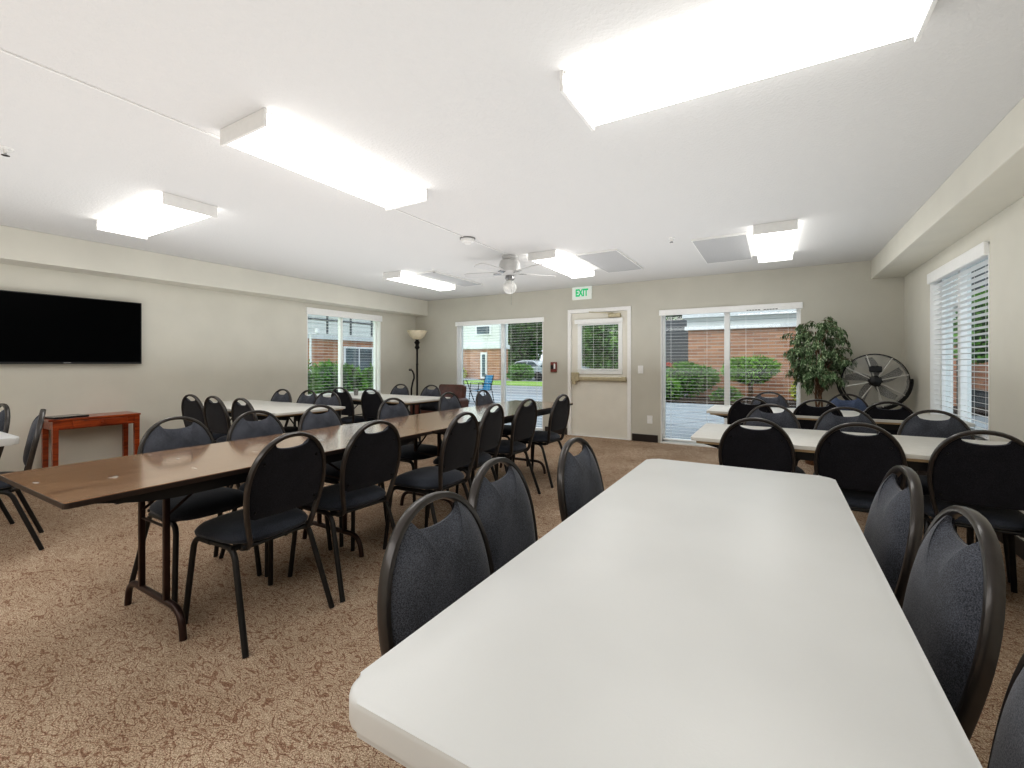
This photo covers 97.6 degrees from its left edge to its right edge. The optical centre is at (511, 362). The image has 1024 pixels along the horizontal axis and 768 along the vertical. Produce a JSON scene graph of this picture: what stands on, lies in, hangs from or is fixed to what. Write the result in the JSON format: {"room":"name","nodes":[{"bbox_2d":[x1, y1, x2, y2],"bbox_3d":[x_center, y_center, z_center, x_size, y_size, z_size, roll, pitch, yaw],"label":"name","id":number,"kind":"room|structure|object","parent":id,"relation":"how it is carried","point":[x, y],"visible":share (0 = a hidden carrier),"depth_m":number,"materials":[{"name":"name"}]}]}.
{"room":"community hall","nodes":[
{"label":"community hall","id":0,"kind":"room"},
{"bbox_2d":[0,263,415,471],"bbox_3d":[-4.467,-0.140,5.144,0.160,2.720,9.530,0,0,31],"label":"wall","id":1,"kind":"structure","parent":0,"point":[201,343],"depth_m":5.46,"materials":[{"name":"paint"}]},
{"bbox_2d":[0,290,141,363],"bbox_3d":[-4.622,-0.340,4.643,0.078,0.700,1.260,0,0,31],"label":"television","id":2,"kind":"object","parent":1,"relation":"attached to","point":[36,328],"visible":1,"depth_m":4.62,"materials":[{"name":"black plastic"}]},
{"bbox_2d":[0,225,427,316],"bbox_3d":[-4.256,-1.100,5.020,0.330,0.300,9.530,0,0,31],"label":"soffit","id":3,"kind":"structure","parent":1,"relation":"attached to","point":[19,247],"depth_m":5.25,"materials":[{"name":"paint"}]},
{"bbox_2d":[307,314,381,395],"bbox_3d":[-2.906,-0.145,7.764,0.190,1.450,1.530,0,0,31],"label":"window","id":4,"kind":"structure","parent":1,"relation":"in","point":[377,338],"depth_m":8.38,"materials":[{"name":"white plastic"}]},
{"bbox_2d":[306,307,381,395],"bbox_3d":[-2.865,-0.171,7.740,0.094,1.422,1.570,0,0,31],"label":"window blind","id":5,"kind":"object","parent":4,"relation":"attached to","point":[309,310],"visible":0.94,"depth_m":7.67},
{"bbox_2d":[0,0,1023,300],"bbox_3d":[-1.085,-1.375,3.152,8.010,0.250,9.850,0,0,31],"label":"ceiling","id":6,"kind":"structure","parent":0,"point":[462,101],"depth_m":2.39,"materials":[{"name":"white"}]},
{"bbox_2d":[96,192,216,239],"bbox_3d":[-2.992,-1.206,3.747,1.256,0.088,0.368,0,0,31],"label":"ceiling light","id":7,"kind":"object","parent":6,"relation":"attached to","point":[163,212],"visible":1,"depth_m":3.60,"materials":[{"name":"white plastic"}]},
{"bbox_2d":[0,48,505,253],"bbox_3d":[-1.109,-1.246,3.358,0.012,0.007,4.100,0,0,31],"label":"conduit","id":8,"kind":"object","parent":6,"relation":"attached to","point":[1,50],"depth_m":2.12,"materials":[{"name":"white plastic"}]},
{"bbox_2d":[220,108,427,210],"bbox_3d":[-1.084,-1.206,2.809,0.408,0.088,1.196,0,0,31],"label":"ceiling light","id":9,"kind":"object","parent":6,"relation":"attached to","point":[263,134],"visible":1,"depth_m":2.58,"materials":[{"name":"white plastic"}]},
{"bbox_2d":[383,271,455,290],"bbox_3d":[-1.344,-1.206,6.664,0.328,0.088,1.216,0,0,31],"label":"ceiling light","id":10,"kind":"object","parent":6,"relation":"attached to","point":[400,276],"visible":0.95,"depth_m":6.50,"materials":[{"name":"white plastic"}]},
{"bbox_2d":[414,271,482,286],"bbox_3d":[-0.912,-1.241,6.648,0.360,0.018,1.170,0,0,31],"label":"ceiling panel","id":11,"kind":"object","parent":6,"relation":"attached to","point":[437,275],"visible":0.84,"depth_m":6.54,"materials":[{"name":"white plastic"}]},
{"bbox_2d":[464,254,554,293],"bbox_3d":[-0.054,-0.960,5.223,1.095,0.580,1.087,0,0,31],"label":"ceiling fan","id":12,"kind":"object","parent":6,"relation":"hanging from","point":[509,267],"visible":1,"depth_m":5.16,"materials":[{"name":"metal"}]},
{"bbox_2d":[528,250,594,278],"bbox_3d":[0.647,-1.206,5.561,0.338,0.088,1.256,0,0,31],"label":"ceiling light","id":13,"kind":"object","parent":6,"relation":"attached to","point":[552,259],"visible":1,"depth_m":5.34,"materials":[{"name":"white plastic"}]},
{"bbox_2d":[576,249,642,272],"bbox_3d":[1.229,-1.241,5.514,0.480,0.018,1.150,0,0,31],"label":"ceiling panel","id":14,"kind":"object","parent":6,"relation":"attached to","point":[612,260],"visible":1,"depth_m":5.39,"materials":[{"name":"white plastic"}]},
{"bbox_2d":[691,232,751,263],"bbox_3d":[2.334,-1.241,4.927,0.500,0.018,1.200,0,0,31],"label":"ceiling panel","id":15,"kind":"object","parent":6,"relation":"attached to","point":[732,247],"visible":1,"depth_m":4.83,"materials":[{"name":"white plastic"}]},
{"bbox_2d":[560,0,937,130],"bbox_3d":[0.839,-1.206,1.769,1.246,0.088,0.388,0,0,31],"label":"ceiling light","id":16,"kind":"object","parent":6,"relation":"attached to","point":[763,39],"visible":1,"depth_m":1.69,"materials":[{"name":"white plastic"}]},
{"bbox_2d":[753,219,797,262],"bbox_3d":[2.676,-1.206,4.558,0.343,0.088,1.346,0,0,31],"label":"ceiling light","id":17,"kind":"object","parent":6,"relation":"attached to","point":[775,241],"visible":1,"depth_m":4.27,"materials":[{"name":"white plastic"}]},
{"bbox_2d":[754,230,796,261],"bbox_3d":[2.676,-1.198,4.558,0.335,0.060,1.314,0,0,30],"label":"diffuser","id":18,"kind":"object","parent":17,"relation":"attached to","point":[771,245],"depth_m":4.42,"materials":[{"name":"white"}]},
{"bbox_2d":[0,434,1023,767],"bbox_3d":[-1.085,1.260,3.152,8.010,0.120,9.850,0,0,31],"label":"floor","id":19,"kind":"structure","parent":0,"point":[89,679],"depth_m":1.94,"materials":[{"name":"carpet"}]},
{"bbox_2d":[0,403,14,523],"bbox_3d":[-4.022,0.757,3.227,0.449,0.895,0.513,0,0,26],"label":"banquet chair","id":20,"kind":"object","parent":19,"relation":"on","point":[5,416],"visible":0.88,"depth_m":3.34,"materials":[{"name":"brown metal"}]},
{"bbox_2d":[0,409,45,550],"bbox_3d":[-3.338,0.757,2.854,0.449,0.895,0.513,0,0,43],"label":"banquet chair","id":21,"kind":"object","parent":19,"relation":"on","point":[35,430],"visible":0.91,"depth_m":2.87,"materials":[{"name":"brown metal"}]},
{"bbox_2d":[41,411,140,467],"bbox_3d":[-4.404,0.874,4.693,0.387,0.652,0.727,0,0,31],"label":"console table","id":22,"kind":"object","parent":19,"relation":"on","point":[124,418],"visible":0.89,"depth_m":4.55,"materials":[{"name":"brown wood"}]},
{"bbox_2d":[129,416,261,610],"bbox_3d":[-1.743,0.757,2.477,0.513,0.895,0.449,0,0,31],"label":"banquet chair","id":23,"kind":"object","parent":19,"relation":"on","point":[156,438],"visible":0.61,"depth_m":2.43,"materials":[{"name":"fabric"}]},
{"bbox_2d":[181,394,226,441],"bbox_3d":[-3.100,0.757,4.681,0.449,0.895,0.513,0,0,26],"label":"banquet chair","id":24,"kind":"object","parent":19,"relation":"on","point":[192,409],"visible":0.45,"depth_m":4.49,"materials":[{"name":"fabric"}]},
{"bbox_2d":[0,423,431,641],"bbox_3d":[-1.339,0.831,2.454,0.783,0.742,1.834,0,0,31],"label":"folding table","id":25,"kind":"object","parent":19,"relation":"on","point":[164,475],"visible":0.85,"depth_m":1.97,"materials":[{"name":"laminate"}]},
{"bbox_2d":[204,396,230,487],"bbox_3d":[-2.722,0.757,4.459,0.449,0.895,0.513,0,0,28],"label":"banquet chair","id":26,"kind":"object","parent":19,"relation":"on","point":[217,419],"visible":0.57,"depth_m":4.27,"materials":[{"name":"fabric"}]},
{"bbox_2d":[229,398,257,487],"bbox_3d":[-2.301,0.757,4.212,0.449,0.895,0.513,0,0,31],"label":"banquet chair","id":27,"kind":"object","parent":19,"relation":"on","point":[237,409],"visible":0.28,"depth_m":4.00,"materials":[{"name":"fabric"}]},
{"bbox_2d":[183,431,334,658],"bbox_3d":[-1.192,0.757,2.126,0.513,0.895,0.449,0,0,28],"label":"banquet chair","id":28,"kind":"object","parent":19,"relation":"on","point":[279,481],"visible":1,"depth_m":2.01,"materials":[{"name":"fabric"}]},
{"bbox_2d":[202,400,344,429],"bbox_3d":[-2.727,0.831,4.867,1.830,0.742,0.760,0,0,31],"label":"folding table","id":29,"kind":"object","parent":19,"relation":"on","point":[279,409],"visible":0.21,"depth_m":4.63,"materials":[{"name":"plastic"}]},
{"bbox_2d":[219,410,332,576],"bbox_3d":[-1.481,0.757,2.822,0.513,0.895,0.449,0,0,31],"label":"banquet chair","id":30,"kind":"object","parent":19,"relation":"on","point":[240,428],"visible":0.33,"depth_m":2.87,"materials":[{"name":"fabric"}]},
{"bbox_2d":[284,390,316,432],"bbox_3d":[-2.473,0.757,4.984,0.449,0.895,0.513,0,0,31],"label":"banquet chair","id":31,"kind":"object","parent":19,"relation":"on","point":[303,398],"visible":0.33,"depth_m":5.12,"materials":[{"name":"fabric"}]},
{"bbox_2d":[313,391,341,417],"bbox_3d":[-2.103,0.757,4.725,0.449,0.895,0.513,0,0,19],"label":"banquet chair","id":32,"kind":"object","parent":19,"relation":"on","point":[335,400],"visible":0.32,"depth_m":4.90,"materials":[{"name":"fabric"}]},
{"bbox_2d":[292,404,386,546],"bbox_3d":[-1.230,0.757,3.230,0.513,0.895,0.449,0,0,28],"label":"banquet chair","id":33,"kind":"object","parent":19,"relation":"on","point":[308,421],"visible":0.37,"depth_m":3.24,"materials":[{"name":"fabric"}]},
{"bbox_2d":[288,420,400,602],"bbox_3d":[-0.931,0.757,2.559,0.513,0.895,0.449,0,0,33],"label":"banquet chair","id":34,"kind":"object","parent":19,"relation":"on","point":[368,459],"visible":0.95,"depth_m":2.43,"materials":[{"name":"fabric"}]},
{"bbox_2d":[331,387,375,423],"bbox_3d":[-2.101,0.757,5.974,0.449,0.895,0.513,0,0,27],"label":"banquet chair","id":35,"kind":"object","parent":19,"relation":"on","point":[345,397],"visible":0.59,"depth_m":5.77,"materials":[{"name":"fabric"}]},
{"bbox_2d":[361,388,382,421],"bbox_3d":[-1.608,0.757,5.684,0.449,0.895,0.513,0,0,31],"label":"banquet chair","id":36,"kind":"object","parent":19,"relation":"on","point":[370,403],"visible":0.54,"depth_m":5.51,"materials":[{"name":"fabric"}]},
{"bbox_2d":[323,393,449,444],"bbox_3d":[-1.801,0.831,6.144,1.830,0.742,0.780,0,0,31],"label":"folding table","id":37,"kind":"object","parent":19,"relation":"on","point":[413,400],"visible":0.23,"depth_m":5.86,"materials":[{"name":"plastic"}]},
{"bbox_2d":[377,398,448,502],"bbox_3d":[-0.870,0.757,3.880,0.513,0.895,0.449,0,0,33],"label":"banquet chair","id":38,"kind":"object","parent":19,"relation":"on","point":[385,411],"visible":0.45,"depth_m":3.85,"materials":[{"name":"fabric"}]},
{"bbox_2d":[407,330,426,395],"bbox_3d":[-1.847,0.286,8.725,0.390,1.828,0.390,0,0,31],"label":"floor lamp","id":39,"kind":"object","parent":19,"relation":"on","point":[417,335],"visible":0.71,"depth_m":8.68,"materials":[{"name":"metal"}]},
{"bbox_2d":[415,385,441,443],"bbox_3d":[-1.268,0.757,6.201,0.449,0.895,0.513,0,0,31],"label":"banquet chair","id":40,"kind":"object","parent":19,"relation":"on","point":[436,392],"visible":0.4,"depth_m":6.33,"materials":[{"name":"fabric"}]},
{"bbox_2d":[383,412,478,549],"bbox_3d":[-0.509,0.757,2.960,0.513,0.895,0.449,0,0,28],"label":"banquet chair","id":41,"kind":"object","parent":19,"relation":"on","point":[459,445],"visible":0.95,"depth_m":2.85,"materials":[{"name":"fabric"}]},
{"bbox_2d":[377,491,493,655],"bbox_3d":[0.019,0.757,0.946,0.513,0.895,0.449,0,0,29],"label":"banquet chair","id":42,"kind":"object","parent":19,"relation":"on","point":[424,571],"visible":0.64,"depth_m":0.97,"materials":[{"name":"fabric"}]},
{"bbox_2d":[410,384,468,414],"bbox_3d":[-1.268,0.800,8.133,0.900,0.800,0.768,0,0,31],"label":"armchair","id":43,"kind":"object","parent":19,"relation":"on","point":[459,391],"visible":0.2,"depth_m":8.21,"materials":[{"name":"brown leather"}]},
{"bbox_2d":[428,403,503,517],"bbox_3d":[-0.348,0.757,3.558,0.513,0.895,0.449,0,0,26],"label":"banquet chair","id":44,"kind":"object","parent":19,"relation":"on","point":[491,425],"visible":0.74,"depth_m":3.45,"materials":[{"name":"fabric"}]},
{"bbox_2d":[360,400,572,507],"bbox_3d":[-0.245,0.831,4.293,0.764,0.742,2.444,0,0,31],"label":"folding table","id":45,"kind":"object","parent":19,"relation":"on","point":[438,422],"visible":0.55,"depth_m":3.78,"materials":[{"name":"brown wood"}]},
{"bbox_2d":[438,392,495,478],"bbox_3d":[-0.476,0.757,4.667,0.513,0.895,0.449,0,0,31],"label":"banquet chair","id":46,"kind":"object","parent":19,"relation":"on","point":[444,403],"visible":0.34,"depth_m":4.71,"materials":[{"name":"fabric"}]},
{"bbox_2d":[475,390,528,466],"bbox_3d":[-0.128,0.757,5.120,0.513,0.895,0.449,0,0,26],"label":"banquet chair","id":47,"kind":"object","parent":19,"relation":"on","point":[486,399],"visible":0.31,"depth_m":5.11,"materials":[{"name":"fabric"}]},
{"bbox_2d":[468,457,537,571],"bbox_3d":[0.155,0.757,1.346,0.513,0.895,0.449,0,0,28],"label":"banquet chair","id":48,"kind":"object","parent":19,"relation":"on","point":[504,507],"visible":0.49,"depth_m":1.40,"materials":[{"name":"fabric"}]},
{"bbox_2d":[469,398,540,493],"bbox_3d":[-0.059,0.757,4.049,0.513,0.895,0.449,0,0,33],"label":"banquet chair","id":49,"kind":"object","parent":19,"relation":"on","point":[524,422],"visible":0.87,"depth_m":3.93,"materials":[{"name":"fabric"}]},
{"bbox_2d":[512,394,569,487],"bbox_3d":[0.309,0.757,4.614,0.513,0.895,0.449,0,0,33],"label":"banquet chair","id":50,"kind":"object","parent":19,"relation":"on","point":[559,414],"visible":0.92,"depth_m":4.47,"materials":[{"name":"fabric"}]},
{"bbox_2d":[557,437,603,521],"bbox_3d":[0.461,0.757,1.726,0.513,0.895,0.449,0,0,33],"label":"banquet chair","id":51,"kind":"object","parent":19,"relation":"on","point":[579,478],"visible":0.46,"depth_m":1.75,"materials":[{"name":"fabric"}]},
{"bbox_2d":[349,459,982,767],"bbox_3d":[0.525,0.831,1.217,0.735,0.742,1.800,0,0,31],"label":"folding table","id":52,"kind":"object","parent":19,"relation":"on","point":[688,614],"visible":1,"depth_m":0.71,"materials":[{"name":"white plastic"}]},
{"bbox_2d":[727,397,772,424],"bbox_3d":[2.295,0.757,4.290,0.449,0.895,0.513,0,0,31],"label":"banquet chair","id":53,"kind":"object","parent":19,"relation":"on","point":[738,410],"visible":0.3,"depth_m":4.13,"materials":[{"name":"fabric"}]},
{"bbox_2d":[718,417,795,472],"bbox_3d":[1.503,0.757,2.749,0.449,0.895,0.513,0,0,31],"label":"banquet chair","id":54,"kind":"object","parent":19,"relation":"on","point":[772,449],"visible":0.59,"depth_m":2.55,"materials":[{"name":"fabric"}]},
{"bbox_2d":[750,391,789,407],"bbox_3d":[2.678,0.757,4.665,0.449,0.895,0.513,0,0,31],"label":"banquet chair","id":55,"kind":"object","parent":19,"relation":"on","point":[780,400],"visible":0.26,"depth_m":4.82,"materials":[{"name":"fabric"}]},
{"bbox_2d":[743,404,804,473],"bbox_3d":[1.851,0.757,3.202,0.449,0.895,0.513,0,0,31],"label":"banquet chair","id":56,"kind":"object","parent":19,"relation":"on","point":[785,419],"visible":0.33,"depth_m":3.35,"materials":[{"name":"fabric"}]},
{"bbox_2d":[793,399,843,429],"bbox_3d":[2.755,0.757,4.066,0.449,0.895,0.513,0,0,31],"label":"banquet chair","id":57,"kind":"object","parent":19,"relation":"on","point":[803,409],"visible":0.27,"depth_m":3.89,"materials":[{"name":"fabric"}]},
{"bbox_2d":[780,316,857,465],"bbox_3d":[3.609,0.319,5.297,0.744,1.763,0.713,0,0,24],"label":"ficus tree","id":58,"kind":"object","parent":19,"relation":"on","point":[822,368],"visible":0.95,"depth_m":5.20,"materials":[{"name":"green plant"}]},
{"bbox_2d":[706,405,974,429],"bbox_3d":[2.863,0.831,4.151,1.880,0.742,0.720,0,0,31],"label":"folding table","id":59,"kind":"object","parent":19,"relation":"on","point":[719,410],"visible":0.25,"depth_m":3.92,"materials":[{"name":"plastic"}]},
{"bbox_2d":[813,407,878,474],"bbox_3d":[2.244,0.757,2.971,0.449,0.895,0.513,0,0,31],"label":"banquet chair","id":60,"kind":"object","parent":19,"relation":"on","point":[827,420],"visible":0.29,"depth_m":3.15,"materials":[{"name":"fabric"}]},
{"bbox_2d":[826,393,868,410],"bbox_3d":[3.299,0.757,4.346,0.449,0.895,0.513,0,0,26],"label":"banquet chair","id":61,"kind":"object","parent":19,"relation":"on","point":[859,403],"visible":0.2,"depth_m":4.52,"materials":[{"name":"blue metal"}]},
{"bbox_2d":[691,423,1008,544],"bbox_3d":[2.057,0.831,2.665,1.760,0.742,0.750,0,0,31],"label":"folding table","id":62,"kind":"object","parent":19,"relation":"on","point":[918,450],"visible":0.13,"depth_m":2.63,"materials":[{"name":"plastic"}]},
{"bbox_2d":[814,422,907,512],"bbox_3d":[1.940,0.757,2.538,0.449,0.895,0.513,0,0,33],"label":"banquet chair","id":63,"kind":"object","parent":19,"relation":"on","point":[858,464],"visible":0.57,"depth_m":2.37,"materials":[{"name":"fabric"}]},
{"bbox_2d":[836,354,913,409],"bbox_3d":[4.033,0.548,5.005,0.477,1.303,0.565,0,0,-20],"label":"fan","id":64,"kind":"object","parent":19,"relation":"on","point":[874,368],"visible":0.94,"depth_m":4.93,"materials":[{"name":"metal"}]},
{"bbox_2d":[863,401,917,474],"bbox_3d":[3.178,0.757,3.839,0.449,0.895,0.513,0,0,31],"label":"banquet chair","id":65,"kind":"object","parent":19,"relation":"on","point":[872,410],"visible":0.23,"depth_m":3.64,"materials":[{"name":"fabric"}]},
{"bbox_2d":[864,465,923,608],"bbox_3d":[0.963,0.757,1.449,0.513,0.895,0.449,0,0,27],"label":"banquet chair","id":66,"kind":"object","parent":19,"relation":"on","point":[893,531],"visible":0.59,"depth_m":1.25,"materials":[{"name":"fabric"}]},
{"bbox_2d":[897,410,1009,582],"bbox_3d":[2.673,0.757,2.765,0.449,0.895,0.513,0,0,31],"label":"banquet chair","id":67,"kind":"object","parent":19,"relation":"on","point":[912,425],"visible":0.34,"depth_m":2.92,"materials":[{"name":"fabric"}]},
{"bbox_2d":[902,505,1005,740],"bbox_3d":[0.759,0.757,1.064,0.513,0.895,0.449,0,0,28],"label":"banquet chair","id":68,"kind":"object","parent":19,"relation":"on","point":[954,604],"visible":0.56,"depth_m":0.86,"materials":[{"name":"fabric"}]},
{"bbox_2d":[923,430,1023,592],"bbox_3d":[2.323,0.757,2.265,0.449,0.895,0.513,0,0,35],"label":"banquet chair","id":69,"kind":"object","parent":19,"relation":"on","point":[988,480],"visible":0.83,"depth_m":2.11,"materials":[{"name":"fabric"}]},
{"bbox_2d":[987,653,1023,767],"bbox_3d":[0.504,0.757,0.641,0.513,0.895,0.449,0,0,33],"label":"banquet chair","id":70,"kind":"object","parent":19,"relation":"on","point":[1007,749],"visible":0.65,"depth_m":0.63,"materials":[{"name":"fabric"}]},
{"bbox_2d":[416,261,903,442],"bbox_3d":[1.374,-0.140,7.327,8.010,2.720,0.160,0,0,31],"label":"wall","id":71,"kind":"structure","parent":0,"point":[870,311],"depth_m":6.74,"materials":[{"name":"paint"}]},
{"bbox_2d":[457,322,542,430],"bbox_3d":[-0.228,0.210,8.263,1.860,1.980,0.172,0,0,31],"label":"window","id":72,"kind":"structure","parent":71,"relation":"in","point":[459,328],"depth_m":8.25,"materials":[{"name":"white plastic"}]},
{"bbox_2d":[455,317,543,428],"bbox_3d":[-0.257,0.179,8.214,1.900,1.942,0.094,0,0,31],"label":"window blind","id":73,"kind":"object","parent":72,"relation":"attached to","point":[534,319],"visible":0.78,"depth_m":8.08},
{"bbox_2d":[572,286,591,299],"bbox_3d":[1.148,-1.145,7.348,0.340,0.210,0.032,0,0,31],"label":"exit sign","id":74,"kind":"object","parent":71,"relation":"attached to","point":[578,293],"visible":1,"depth_m":7.33,"materials":[{"name":"white"}]},
{"bbox_2d":[568,306,630,439],"bbox_3d":[1.411,0.157,7.252,1.060,2.086,0.250,0,0,31],"label":"door","id":75,"kind":"structure","parent":71,"relation":"in","point":[601,399],"depth_m":7.22,"materials":[{"name":"paint"}]},
{"bbox_2d":[574,317,622,369],"bbox_3d":[1.388,-0.301,7.213,0.810,0.822,0.034,0,0,31],"label":"window blind","id":76,"kind":"object","parent":75,"relation":"attached to","point":[603,320],"visible":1,"depth_m":7.21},
{"bbox_2d":[545,426,657,442],"bbox_3d":[1.329,1.145,7.252,7.690,0.110,0.014,0,0,31],"label":"baseboard","id":77,"kind":"structure","parent":71,"relation":"attached to","point":[635,437],"depth_m":6.86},
{"bbox_2d":[661,309,800,447],"bbox_3d":[3.034,0.210,6.342,1.770,1.980,0.172,0,0,31],"label":"window","id":78,"kind":"structure","parent":71,"relation":"in","point":[798,311],"depth_m":6.45,"materials":[{"name":"white plastic"}]},
{"bbox_2d":[659,302,802,441],"bbox_3d":[3.004,0.179,6.292,1.810,1.942,0.096,0,0,31],"label":"window blind","id":79,"kind":"object","parent":78,"relation":"attached to","point":[793,305],"visible":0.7,"depth_m":6.28,"materials":[{"name":"white plastic"}]},
{"bbox_2d":[904,196,1023,540],"bbox_3d":[2.296,-0.140,1.160,0.160,2.720,9.530,0,0,31],"label":"wall","id":80,"kind":"structure","parent":0,"point":[1004,231],"depth_m":3.09,"materials":[{"name":"paint"}]},
{"bbox_2d":[871,97,1023,278],"bbox_3d":[2.094,-1.135,1.279,0.310,0.230,9.530,0,0,31],"label":"soffit","id":81,"kind":"object","parent":80,"relation":"attached to","point":[990,179],"depth_m":2.94,"materials":[{"name":"paint"}]},
{"bbox_2d":[930,242,989,440],"bbox_3d":[3.811,-0.130,3.761,0.190,1.460,1.410,0,0,31],"label":"window","id":82,"kind":"structure","parent":80,"relation":"in","point":[933,317],"depth_m":4.31,"materials":[{"name":"white plastic"}]},
{"bbox_2d":[927,241,988,439],"bbox_3d":[3.771,-0.156,3.785,0.097,1.432,1.400,0,0,31],"label":"window blind","id":83,"kind":"object","parent":82,"relation":"attached to","point":[981,250],"visible":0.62,"depth_m":3.70,"materials":[{"name":"plastic"}]},
{"bbox_2d":[917,471,1023,559],"bbox_3d":[2.221,1.145,1.204,0.014,0.110,9.530,0,0,31],"label":"baseboard","id":84,"kind":"structure","parent":80,"relation":"attached to","point":[1019,543],"depth_m":2.79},
{"label":"outside","id":85,"kind":"structure","parent":0,"visible":0},
{"bbox_3d":[-28.897,1.270,16.494,53.460,0.060,15.090,0,0,30],"label":"ground","id":86,"kind":"structure","parent":85,"visible":0},
{"bbox_2d":[308,359,327,394],"bbox_3d":[-4.659,0.576,9.343,1.558,1.474,1.594,0,0,31],"label":"hedge","id":87,"kind":"object","parent":86,"relation":"on","point":[312,385],"visible":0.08,"depth_m":9.36,"materials":[{"name":"green plant"}]},
{"bbox_2d":[308,314,372,372],"bbox_3d":[-9.819,-1.800,15.939,6.900,6.000,15.500,0,0,31],"label":"brick house","id":88,"kind":"structure","parent":86,"relation":"on","point":[359,358],"depth_m":16.72,"materials":[{"name":"brick"}]},
{"bbox_2d":[310,359,372,391],"bbox_3d":[-3.913,0.589,10.371,1.643,1.402,1.451,0,0,-9],"label":"hedge","id":89,"kind":"object","parent":86,"relation":"on","point":[325,370],"visible":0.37,"depth_m":10.04,"materials":[{"name":"green plant"}]},
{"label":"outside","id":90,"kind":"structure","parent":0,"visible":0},
{"bbox_2d":[463,384,957,405],"bbox_3d":[-3.611,1.285,23.424,90.000,0.070,6.300,0,0,31],"label":"ground","id":91,"kind":"structure","parent":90,"point":[516,390],"depth_m":21.13,"materials":[{"name":"concrete"}]},
{"bbox_2d":[682,278,957,405],"bbox_3d":[9.812,-1.100,15.082,7.160,4.600,3.450,0,0,31],"label":"brick building","id":92,"kind":"structure","parent":91,"relation":"on","point":[775,349],"depth_m":14.60,"materials":[{"name":"brick"}]},
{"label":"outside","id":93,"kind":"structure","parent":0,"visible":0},
{"bbox_2d":[466,392,987,438],"bbox_3d":[1.348,1.260,12.140,22.000,0.080,8.110,0,0,31],"label":"ground","id":94,"kind":"structure","parent":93,"point":[676,415],"depth_m":10.03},
{"bbox_2d":[666,396,987,415],"bbox_3d":[8.412,1.180,12.802,10.500,0.080,1.800,0,0,31],"label":"planting bed","id":95,"kind":"object","parent":94,"relation":"on","point":[704,400],"depth_m":13.27,"materials":[{"name":"soil"}]},
{"bbox_2d":[666,377,680,399],"bbox_3d":[4.833,0.827,14.129,1.007,0.811,0.799,0,0,31],"label":"shrub","id":96,"kind":"object","parent":95,"relation":"on","point":[673,388],"visible":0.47,"depth_m":13.86,"materials":[{"name":"green plant"}]},
{"bbox_2d":[666,361,721,397],"bbox_3d":[5.870,0.543,14.602,1.733,1.288,1.321,0,0,10],"label":"hedge","id":97,"kind":"object","parent":95,"relation":"on","point":[686,369],"visible":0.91,"depth_m":14.30,"materials":[{"name":"green plant"}]},
{"bbox_2d":[709,386,743,400],"bbox_3d":[6.519,0.967,13.627,1.012,0.562,0.690,0,0,31],"label":"plant","id":98,"kind":"object","parent":95,"relation":"on","point":[715,396],"visible":0.66,"depth_m":13.48,"materials":[{"name":"green plant"}]},
{"bbox_2d":[720,354,781,399],"bbox_3d":[7.148,0.456,13.459,1.679,1.488,1.219,0,0,31],"label":"bush","id":99,"kind":"object","parent":95,"relation":"on","point":[764,373],"visible":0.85,"depth_m":13.19,"materials":[{"name":"green plant"}]},
{"bbox_2d":[953,286,987,364],"bbox_3d":[9.967,-0.749,9.450,1.094,1.715,1.882,0,0,31],"label":"tree","id":100,"kind":"object","parent":94,"relation":"on","point":[981,343],"visible":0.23,"depth_m":9.21,"materials":[{"name":"green plant"}]},
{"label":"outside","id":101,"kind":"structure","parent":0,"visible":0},
{"bbox_2d":[479,377,541,381],"bbox_3d":[4.718,1.300,47.416,120.000,0.080,33.500,0,0,30],"label":"ground","id":102,"kind":"structure","parent":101,"point":[533,378],"depth_m":32.26,"materials":[{"name":"plant"}]},
{"bbox_2d":[463,324,509,379],"bbox_3d":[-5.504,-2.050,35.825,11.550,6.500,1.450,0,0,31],"label":"apartment building","id":103,"kind":"structure","parent":102,"relation":"on","point":[475,359],"depth_m":33.20,"materials":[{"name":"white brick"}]},
{"bbox_2d":[507,363,534,380],"bbox_3d":[0.626,0.663,31.132,1.782,1.366,2.165,0,0,-27],"label":"hedge","id":104,"kind":"object","parent":102,"relation":"on","point":[518,371],"visible":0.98,"depth_m":30.73,"materials":[{"name":"green plant"}]},
{"bbox_2d":[508,322,541,365],"bbox_3d":[0.854,-3.089,43.628,5.315,8.578,5.091,0,0,2],"label":"leafy tree","id":105,"kind":"object","parent":102,"relation":"on","point":[529,346],"visible":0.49,"depth_m":42.01,"materials":[{"name":"green plant"}]},
{"bbox_2d":[582,325,617,368],"bbox_3d":[8.043,-2.026,35.819,5.779,6.792,5.531,0,0,-34],"label":"leafy tree","id":106,"kind":"object","parent":102,"relation":"on","point":[603,356],"visible":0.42,"depth_m":34.57,"materials":[{"name":"green plant"}]},
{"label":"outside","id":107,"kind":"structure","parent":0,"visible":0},
{"bbox_3d":[22.765,1.270,3.181,24.000,0.060,14.410,0,0,30],"label":"ground","id":108,"kind":"structure","parent":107,"visible":0},
{"bbox_2d":[957,264,987,407],"bbox_3d":[12.141,-3.300,7.646,4.040,9.000,19.500,0,0,31],"label":"house","id":109,"kind":"structure","parent":108,"relation":"on","point":[978,381],"depth_m":11.70,"materials":[{"name":"red brick"}]},
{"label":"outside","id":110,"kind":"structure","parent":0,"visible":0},
{"bbox_2d":[666,320,687,393],"bbox_3d":[6.458,-0.250,17.957,2.100,2.900,0.300,0,0,31],"label":"wall","id":111,"kind":"structure","parent":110,"point":[672,345],"depth_m":17.75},
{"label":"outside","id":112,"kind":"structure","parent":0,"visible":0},
{"bbox_2d":[464,380,541,385],"bbox_3d":[-0.744,1.265,28.292,90.000,0.070,5.000,0,0,31],"label":"ground","id":113,"kind":"structure","parent":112,"point":[515,383],"depth_m":26.88,"materials":[{"name":"green plant"}]},
{"bbox_2d":[607,315,684,357],"bbox_3d":[6.648,-1.311,21.191,4.336,5.023,2.484,0,0,31],"label":"leafy tree","id":114,"kind":"object","parent":113,"relation":"on","point":[671,317],"visible":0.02,"depth_m":21.51,"materials":[{"name":"green plant"}]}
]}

